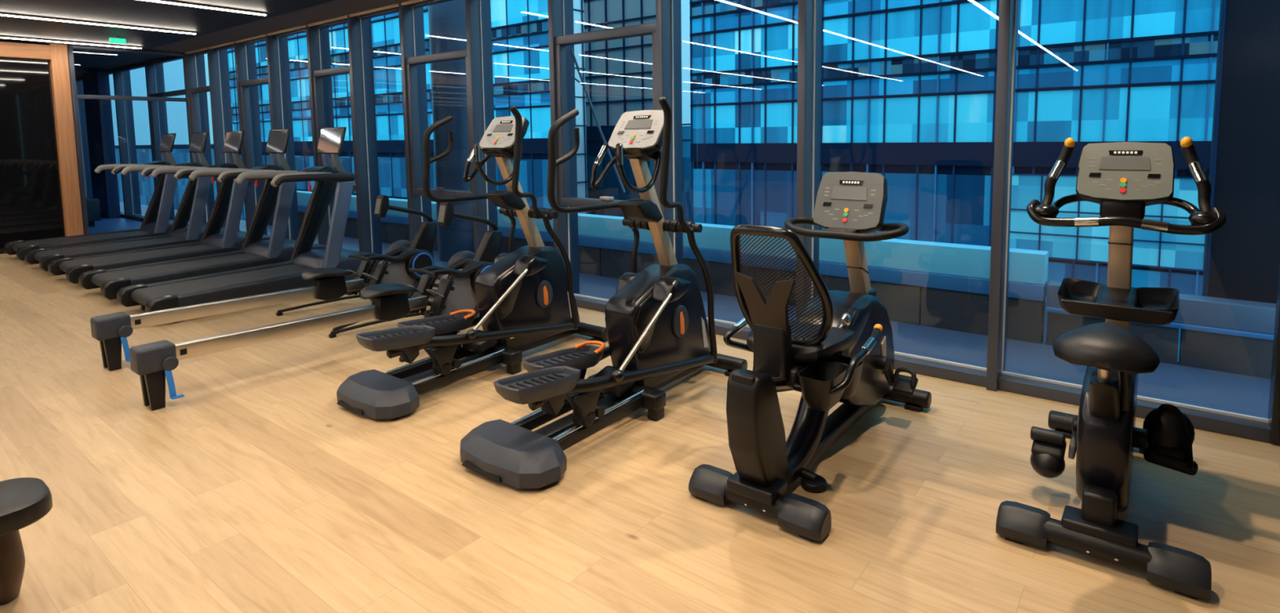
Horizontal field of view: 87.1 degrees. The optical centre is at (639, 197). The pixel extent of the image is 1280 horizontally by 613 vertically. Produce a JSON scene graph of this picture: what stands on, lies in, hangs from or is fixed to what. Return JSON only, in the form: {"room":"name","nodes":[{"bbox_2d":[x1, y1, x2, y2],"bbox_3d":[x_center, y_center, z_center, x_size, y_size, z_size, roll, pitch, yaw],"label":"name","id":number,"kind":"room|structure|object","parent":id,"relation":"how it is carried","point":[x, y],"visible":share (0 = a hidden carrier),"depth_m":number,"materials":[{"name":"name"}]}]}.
{"room":"gym","nodes":[
{"label":"gym","id":0,"kind":"room"},
{"bbox_2d":[0,57,65,253],"bbox_3d":[-12.537,-0.101,4.565,0.100,2.720,13.260,3,7,38],"label":"wall","id":1,"kind":"structure","parent":0,"point":[31,202],"depth_m":9.49,"materials":[{"name":"black glass"}]},
{"bbox_2d":[0,41,51,59],"bbox_3d":[-12.516,-1.533,4.407,0.220,0.200,13.265,3,7,38],"label":"trim","id":2,"kind":"structure","parent":1,"relation":"attached to","point":[11,50],"depth_m":9.34,"materials":[{"name":"brown wood"}]},
{"bbox_2d":[46,43,84,236],"bbox_3d":[-8.373,-0.738,9.815,0.220,2.925,0.190,3,7,38],"label":"trim","id":3,"kind":"structure","parent":1,"relation":"attached to","point":[59,63],"depth_m":9.73,"materials":[{"name":"brown wood"}]},
{"bbox_2d":[3,216,142,253],"bbox_3d":[-13.112,0.655,11.922,9.800,0.100,6.260,3,7,38],"label":"floor","id":4,"kind":"structure","parent":0,"point":[104,224],"depth_m":12.40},
{"bbox_2d":[86,197,100,226],"bbox_3d":[-10.848,0.256,12.660,2.200,0.500,0.600,3,7,38],"label":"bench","id":5,"kind":"object","parent":4,"relation":"on","point":[92,204],"visible":0.27,"depth_m":12.15,"materials":[{"name":"blue"}]},
{"bbox_2d":[75,76,93,198],"bbox_3d":[-12.189,-1.088,14.950,1.560,3.600,0.270,3,7,38],"label":"window","id":6,"kind":"structure","parent":0,"point":[79,85],"depth_m":15.43,"materials":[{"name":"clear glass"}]},
{"bbox_2d":[0,40,171,77],"bbox_3d":[-13.155,-2.412,11.644,9.800,0.100,6.260,3,7,38],"label":"ceiling","id":7,"kind":"structure","parent":0,"point":[86,60],"depth_m":11.92,"materials":[{"name":"paint"}]},
{"bbox_2d":[82,70,120,217],"bbox_3d":[-11.036,-1.069,13.792,1.000,2.940,0.200,3,7,38],"label":"column","id":8,"kind":"structure","parent":0,"point":[99,117],"depth_m":13.55,"materials":[{"name":"blue"}]},
{"bbox_2d":[107,69,124,217],"bbox_3d":[-10.905,-1.016,13.956,1.710,3.600,0.270,3,7,38],"label":"window","id":9,"kind":"structure","parent":0,"point":[110,72],"depth_m":13.62,"materials":[{"name":"clear glass"}]},
{"bbox_2d":[112,62,144,221],"bbox_3d":[-9.503,-0.936,12.871,1.860,3.600,0.270,3,7,38],"label":"window","id":10,"kind":"structure","parent":0,"point":[122,77],"depth_m":13.38,"materials":[{"name":"clear glass"}]},
{"bbox_2d":[66,44,192,234],"bbox_3d":[-7.783,-0.823,10.523,0.070,2.950,1.630,3,7,38],"label":"window frame","id":11,"kind":"structure","parent":0,"point":[69,47],"depth_m":9.97,"materials":[{"name":"black metal"}]},
{"bbox_2d":[144,55,189,220],"bbox_3d":[-8.025,-0.853,11.720,1.910,3.600,0.280,3,7,38],"label":"window","id":12,"kind":"structure","parent":0,"point":[154,73],"depth_m":12.15,"materials":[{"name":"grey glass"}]},
{"bbox_2d":[184,49,216,224],"bbox_3d":[-6.911,-0.790,10.858,0.930,3.600,0.280,3,7,38],"label":"window","id":13,"kind":"structure","parent":0,"point":[197,87],"depth_m":11.02,"materials":[{"name":"grey metal"}]},
{"bbox_2d":[0,0,409,52],"bbox_3d":[-6.739,-1.500,1.096,13.320,0.125,15.140,3,7,38],"label":"ceiling","id":14,"kind":"structure","parent":0,"point":[213,27],"depth_m":7.82,"materials":[{"name":"paint"}]},
{"bbox_2d":[0,35,142,48],"bbox_3d":[-11.622,-1.668,4.570,0.050,0.034,13.800,3,7,38],"label":"recessed light","id":15,"kind":"object","parent":14,"relation":"in","point":[1,36],"visible":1,"depth_m":9.31,"materials":[{"name":"white plastic"}]},
{"bbox_2d":[0,12,196,34],"bbox_3d":[-9.979,-1.575,3.298,0.050,0.034,13.800,3,7,38],"label":"recessed light","id":16,"kind":"object","parent":14,"relation":"in","point":[5,14],"visible":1,"depth_m":7.87,"materials":[{"name":"glowing white plastic diffuser"}]},
{"bbox_2d":[109,35,125,44],"bbox_3d":[-6.912,-2.090,8.906,0.050,0.108,0.170,3,7,38],"label":"exit sign","id":17,"kind":"object","parent":14,"relation":"hanging from","point":[112,40],"visible":1,"depth_m":8.89,"materials":[{"name":"green plastic"}]},
{"bbox_2d":[142,0,267,15],"bbox_3d":[-8.384,-1.485,2.062,0.050,0.034,13.800,3,7,38],"label":"recessed light","id":18,"kind":"object","parent":14,"relation":"in","point":[170,2],"visible":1,"depth_m":7.02,"materials":[{"name":"white plastic"}]},
{"bbox_2d":[184,0,426,53],"bbox_3d":[-2.204,-2.038,6.913,13.120,0.030,0.030,3,7,38],"label":"trim","id":19,"kind":"structure","parent":14,"relation":"attached to","point":[410,2],"depth_m":8.29,"materials":[{"name":"black metal"}]},
{"bbox_2d":[207,44,239,230],"bbox_3d":[-6.158,-0.748,10.280,0.990,3.600,0.270,3,7,38],"label":"window","id":20,"kind":"structure","parent":0,"point":[217,58],"depth_m":10.47,"materials":[{"name":"grey metal"}]},
{"bbox_2d":[233,36,271,235],"bbox_3d":[-5.371,-0.703,9.665,1.030,3.600,0.280,3,7,38],"label":"window","id":21,"kind":"structure","parent":0,"point":[247,82],"depth_m":9.87,"materials":[{"name":"grey metal"}]},
{"bbox_2d":[265,27,306,239],"bbox_3d":[-4.521,-0.655,9.013,1.135,3.600,0.270,3,7,38],"label":"window","id":22,"kind":"structure","parent":0,"point":[277,45],"depth_m":9.27,"materials":[{"name":"grey metal"}]},
{"bbox_2d":[306,17,355,245],"bbox_3d":[-3.690,-0.608,8.364,0.995,3.600,0.280,3,7,38],"label":"window","id":23,"kind":"structure","parent":0,"point":[320,71],"depth_m":8.51,"materials":[{"name":"grey metal"}]},
{"bbox_2d":[346,6,399,254],"bbox_3d":[-2.884,-0.563,7.745,1.060,3.600,0.270,3,7,38],"label":"window","id":24,"kind":"structure","parent":0,"point":[359,27],"depth_m":8.00,"materials":[{"name":"grey metal"}]},
{"bbox_2d":[398,0,472,279],"bbox_3d":[-2.030,-0.514,7.078,1.130,3.600,0.280,3,7,38],"label":"window","id":25,"kind":"structure","parent":0,"point":[414,59],"depth_m":7.28,"materials":[{"name":"grey metal"}]},
{"bbox_2d":[427,0,474,262],"bbox_3d":[-2.290,-1.225,8.316,0.540,6.000,0.540,3,7,38],"label":"column","id":26,"kind":"structure","parent":0,"point":[446,20],"depth_m":8.10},
{"bbox_2d":[465,0,497,253],"bbox_3d":[-1.141,-0.464,6.396,1.132,3.600,0.270,3,7,38],"label":"window","id":27,"kind":"structure","parent":0,"point":[478,21],"depth_m":6.65,"materials":[{"name":"grey metal"}]},
{"bbox_2d":[547,0,657,312],"bbox_3d":[-0.186,-0.420,5.765,1.173,3.600,0.442,3,7,38],"label":"window","id":28,"kind":"structure","parent":0,"point":[562,38],"depth_m":5.91,"materials":[{"name":"grey metal"}]},
{"bbox_2d":[0,253,1279,612],"bbox_3d":[-6.700,1.525,1.367,13.120,0.100,15.130,3,7,38],"label":"floor","id":29,"kind":"structure","parent":0,"point":[252,490],"depth_m":2.76,"materials":[{"name":"brown wood"}]},
{"bbox_2d":[0,477,53,604],"bbox_3d":[-2.258,1.171,1.804,0.370,0.437,1.040,3,7,38],"label":"stool","id":30,"kind":"object","parent":29,"relation":"on","point":[24,501],"visible":1,"depth_m":2.13,"materials":[{"name":"black plastic"}]},
{"bbox_2d":[4,133,206,260],"bbox_3d":[-7.365,-0.068,9.422,0.894,1.635,2.241,3,7,38],"label":"treadmill","id":31,"kind":"object","parent":29,"relation":"on","point":[156,222],"visible":0.52,"depth_m":9.55,"materials":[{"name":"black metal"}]},
{"bbox_2d":[159,133,176,152],"bbox_3d":[-6.949,-0.800,9.900,0.470,0.275,0.096,3,7,38],"label":"monitor","id":32,"kind":"object","parent":31,"relation":"on","point":[167,141],"depth_m":9.84,"materials":[{"name":"black plastic"}]},
{"bbox_2d":[139,220,206,234],"bbox_3d":[-6.899,0.496,10.060,0.860,0.263,0.756,3,7,38],"label":"hood","id":33,"kind":"object","parent":31,"relation":"attached to","point":[147,226],"depth_m":9.73,"materials":[{"name":"grey plastic"}]},
{"bbox_2d":[24,132,242,271],"bbox_3d":[-6.433,-0.015,8.700,0.894,1.635,2.241,3,7,38],"label":"treadmill","id":34,"kind":"object","parent":29,"relation":"on","point":[192,206],"visible":0.51,"depth_m":8.83,"materials":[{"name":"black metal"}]},
{"bbox_2d":[189,132,208,152],"bbox_3d":[-6.017,-0.748,9.178,0.470,0.275,0.096,3,7,38],"label":"monitor","id":35,"kind":"object","parent":34,"relation":"on","point":[198,141],"depth_m":9.12,"materials":[{"name":"black plastic"}]},
{"bbox_2d":[168,225,242,239],"bbox_3d":[-5.967,0.549,9.338,0.860,0.263,0.756,3,7,38],"label":"hood","id":36,"kind":"object","parent":34,"relation":"attached to","point":[176,232],"depth_m":9.08,"materials":[{"name":"grey plastic"}]},
{"bbox_2d":[48,130,270,283],"bbox_3d":[-5.540,0.035,8.009,0.894,1.635,2.241,3,7,38],"label":"treadmill","id":37,"kind":"object","parent":29,"relation":"on","point":[230,197],"visible":0.53,"depth_m":8.13,"materials":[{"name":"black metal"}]},
{"bbox_2d":[222,130,244,152],"bbox_3d":[-5.125,-0.697,8.487,0.470,0.275,0.096,3,7,38],"label":"monitor","id":38,"kind":"object","parent":37,"relation":"on","point":[233,140],"depth_m":8.44,"materials":[{"name":"black"}]},
{"bbox_2d":[200,231,270,250],"bbox_3d":[-5.074,0.599,8.647,0.860,0.263,0.756,3,7,38],"label":"hood","id":39,"kind":"object","parent":37,"relation":"attached to","point":[214,239],"depth_m":8.36,"materials":[{"name":"grey plastic"}]},
{"bbox_2d":[78,128,326,299],"bbox_3d":[-4.584,0.089,7.269,0.894,1.635,2.241,3,7,38],"label":"treadmill","id":40,"kind":"object","parent":29,"relation":"on","point":[255,251],"visible":0.66,"depth_m":7.39,"materials":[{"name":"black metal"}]},
{"bbox_2d":[265,128,290,153],"bbox_3d":[-4.169,-0.643,7.747,0.470,0.275,0.096,3,7,38],"label":"monitor","id":41,"kind":"object","parent":40,"relation":"on","point":[277,140],"depth_m":7.70,"materials":[{"name":"black"}]},
{"bbox_2d":[240,239,326,261],"bbox_3d":[-4.118,0.653,7.907,0.860,0.263,0.756,3,7,38],"label":"hood","id":42,"kind":"object","parent":40,"relation":"attached to","point":[259,248],"depth_m":7.64,"materials":[{"name":"grey plastic"}]},
{"bbox_2d":[116,126,382,323],"bbox_3d":[-3.628,0.143,6.529,0.894,1.635,2.241,3,7,38],"label":"treadmill","id":43,"kind":"object","parent":29,"relation":"on","point":[286,275],"visible":0.82,"depth_m":6.64,"materials":[{"name":"black plastic"}]},
{"bbox_2d":[316,126,346,154],"bbox_3d":[-3.213,-0.589,7.007,0.470,0.275,0.096,3,7,38],"label":"monitor","id":44,"kind":"object","parent":43,"relation":"on","point":[331,140],"depth_m":6.96,"materials":[{"name":"black"}]},
{"bbox_2d":[289,248,382,280],"bbox_3d":[-3.163,0.707,7.167,0.860,0.263,0.756,3,7,38],"label":"hood","id":45,"kind":"object","parent":43,"relation":"attached to","point":[307,258],"depth_m":6.90,"materials":[{"name":"grey plastic"}]},
{"bbox_2d":[90,195,436,371],"bbox_3d":[-2.782,0.546,5.440,0.970,1.006,2.643,3,7,38],"label":"rowing machine","id":46,"kind":"object","parent":29,"relation":"on","point":[112,331],"visible":0.85,"depth_m":5.58,"materials":[{"name":"black plastic"}]},
{"bbox_2d":[345,290,353,295],"bbox_3d":[-2.571,0.832,5.945,0.085,0.060,0.050,3,7,38],"label":"cup","id":47,"kind":"object","parent":46,"relation":"on","point":[348,293],"depth_m":5.91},
{"bbox_2d":[373,195,389,217],"bbox_3d":[-2.310,0.079,6.015,0.100,0.198,0.098,3,7,38],"label":"monitor","id":48,"kind":"object","parent":46,"relation":"on","point":[382,205],"depth_m":5.99,"materials":[{"name":"grey plastic"}]},
{"bbox_2d":[413,254,431,275],"bbox_3d":[-2.003,0.624,6.212,0.007,0.188,0.188,3,7,38],"label":"fan grille","id":49,"kind":"object","parent":46,"relation":"attached to","point":[420,261],"depth_m":6.20,"materials":[{"name":"black plastic"}]},
{"bbox_2d":[128,202,502,410],"bbox_3d":[-2.018,0.596,4.773,0.970,1.006,2.643,3,7,38],"label":"rowing machine","id":50,"kind":"object","parent":29,"relation":"on","point":[154,362],"visible":0.82,"depth_m":4.88,"materials":[{"name":"metal"}]},
{"bbox_2d":[423,310,435,317],"bbox_3d":[-1.603,0.893,5.119,0.085,0.060,0.050,3,7,38],"label":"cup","id":51,"kind":"object","parent":50,"relation":"on","point":[427,313],"depth_m":5.10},
{"bbox_2d":[437,202,453,226],"bbox_3d":[-1.546,0.129,5.349,0.100,0.198,0.098,3,7,38],"label":"monitor","id":52,"kind":"object","parent":50,"relation":"on","point":[446,214],"depth_m":5.32,"materials":[{"name":"grey plastic"}]},
{"bbox_2d":[336,105,608,420],"bbox_3d":[-1.020,0.276,4.327,0.584,1.697,1.864,3,7,38],"label":"elliptical trainer","id":53,"kind":"object","parent":29,"relation":"on","point":[526,300],"visible":0.99,"depth_m":4.34,"materials":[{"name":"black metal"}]},
{"bbox_2d":[485,190,525,210],"bbox_3d":[-0.891,0.021,4.476,0.150,0.138,0.230,3,7,38],"label":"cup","id":54,"kind":"object","parent":53,"relation":"on","point":[504,199],"depth_m":4.42,"materials":[{"name":"black plastic"}]},
{"bbox_2d":[459,96,747,488],"bbox_3d":[-0.126,0.329,3.597,0.584,1.697,1.864,3,7,38],"label":"elliptical trainer","id":55,"kind":"object","parent":29,"relation":"on","point":[658,331],"visible":0.99,"depth_m":3.59,"materials":[{"name":"grey plastic"}]},
{"bbox_2d":[617,198,662,222],"bbox_3d":[0.003,0.075,3.746,0.150,0.138,0.230,3,7,38],"label":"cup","id":56,"kind":"object","parent":55,"relation":"on","point":[648,210],"depth_m":3.69,"materials":[{"name":"black plastic"}]},
{"bbox_2d":[688,171,931,542],"bbox_3d":[0.889,0.548,3.173,0.615,1.310,1.682,3,7,38],"label":"bike","id":57,"kind":"object","parent":29,"relation":"on","point":[839,348],"visible":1,"depth_m":2.74,"materials":[{"name":"black plastic"}]},
{"bbox_2d":[796,360,848,411],"bbox_3d":[0.733,0.756,2.686,0.144,0.138,0.247,3,7,38],"label":"basket","id":58,"kind":"object","parent":57,"relation":"on","point":[819,382],"depth_m":2.63,"materials":[{"name":"black plastic"}]},
{"bbox_2d":[825,355,863,399],"bbox_3d":[0.856,0.765,2.845,0.144,0.138,0.165,3,7,38],"label":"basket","id":59,"kind":"object","parent":57,"relation":"on","point":[832,370],"depth_m":2.79,"materials":[{"name":"black plastic"}]},
{"bbox_2d":[995,136,1226,599],"bbox_3d":[1.865,0.502,2.658,0.650,1.469,1.355,3,7,38],"label":"bike","id":60,"kind":"object","parent":29,"relation":"on","point":[1124,179],"visible":1,"depth_m":2.56,"materials":[{"name":"black plastic"}]},
{"bbox_2d":[1057,277,1179,325],"bbox_3d":[1.950,0.430,2.754,0.397,0.112,0.299,3,7,38],"label":"tray","id":61,"kind":"object","parent":60,"relation":"on","point":[1117,300],"depth_m":2.74,"materials":[{"name":"black plastic"}]},
{"bbox_2d":[120,202,1271,418],"bbox_3d":[-4.041,0.726,9.549,24.000,0.060,0.980,3,7,38],"label":"floor","id":62,"kind":"structure","parent":0,"point":[1247,395],"depth_m":4.38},
{"bbox_2d":[267,190,1048,343],"bbox_3d":[-2.007,0.635,8.589,12.380,1.038,0.200,3,7,38],"label":"parapet","id":63,"kind":"object","parent":62,"relation":"on","point":[933,284],"visible":0.23,"depth_m":5.39,"materials":[{"name":"blue glass"}]},
{"bbox_2d":[1046,280,1275,379],"bbox_3d":[3.769,1.066,4.128,2.200,0.828,0.200,3,7,38],"label":"parapet","id":64,"kind":"object","parent":62,"relation":"on","point":[1229,335],"visible":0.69,"depth_m":4.19,"materials":[{"name":"blue glass"}]},
{"bbox_2d":[655,0,751,340],"bbox_3d":[0.681,-0.361,4.986,1.175,3.600,0.270,3,7,38],"label":"window","id":65,"kind":"structure","parent":0,"point":[668,12],"depth_m":5.27,"materials":[{"name":"grey metal"}]},
{"bbox_2d":[795,0,986,387],"bbox_3d":[1.612,-0.309,4.264,1.203,3.600,0.270,3,7,38],"label":"window","id":66,"kind":"structure","parent":0,"point":[810,11],"depth_m":4.51,"materials":[{"name":"grey metal"}]},
{"bbox_2d":[986,0,1272,444],"bbox_3d":[2.568,-0.255,3.524,1.237,3.600,0.270,3,7,38],"label":"window","id":67,"kind":"structure","parent":0,"point":[1222,422],"depth_m":3.79,"materials":[{"name":"grey metal"}]},
{"bbox_2d":[1201,0,1279,303],"bbox_3d":[4.210,-1.137,4.138,0.992,6.000,0.512,3,7,38],"label":"column","id":68,"kind":"structure","parent":0,"point":[1242,256],"depth_m":4.23,"materials":[{"name":"blue"}]},
{"bbox_3d":[-1.540,0.291,-2.867,0.100,2.980,15.000,3,7,38],"label":"wall","id":69,"kind":"structure","parent":0,"visible":0},
{"bbox_2d":[1267,257,1279,444],"bbox_3d":[3.032,-0.313,3.100,0.050,2.960,0.140,3,7,38],"label":"trim","id":70,"kind":"structure","parent":69,"relation":"attached to","point":[1273,415],"depth_m":3.18,"materials":[{"name":"black metal"}]},
{"label":"outside","id":71,"kind":"structure","parent":0,"visible":0},
{"bbox_3d":[0.102,6.283,82.341,220.000,0.200,120.000,3,7,38],"label":"ground","id":72,"kind":"structure","parent":71,"visible":0},
{"bbox_2d":[115,143,217,209],"bbox_3d":[-58.162,-2.032,107.859,68.400,13.150,30.400,3,7,38],"label":"building","id":73,"kind":"structure","parent":72,"relation":"on","point":[180,153],"depth_m":99.88,"materials":[{"name":"blue glass"}]},
{"bbox_2d":[227,0,587,220],"bbox_3d":[-22.298,-9.124,54.132,45.795,40.000,2.850,3,7,38],"label":"office building","id":74,"kind":"structure","parent":72,"relation":"on","point":[519,28],"depth_m":48.56,"materials":[{"name":"blue glass"}]},
{"bbox_2d":[586,124,640,217],"label":"window pane","id":75,"kind":"object","parent":72,"relation":"on","point":[609,185],"depth_m":47.20,"materials":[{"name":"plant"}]},
{"bbox_2d":[582,0,690,128],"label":"window","id":76,"kind":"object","parent":72,"relation":"on","point":[618,73],"visible":0.08,"depth_m":59.18,"materials":[{"name":"blue glass"}]},
{"bbox_2d":[681,123,693,221],"label":"window pane","id":77,"kind":"object","parent":72,"relation":"on","point":[686,193],"depth_m":43.03,"materials":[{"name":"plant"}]},
{"bbox_2d":[689,0,1220,362],"bbox_3d":[15.483,-7.924,28.195,26.735,37.260,8.390,3,7,38],"label":"office building","id":78,"kind":"structure","parent":72,"relation":"on","point":[908,86],"depth_m":26.13,"materials":[{"name":"blue glass"}]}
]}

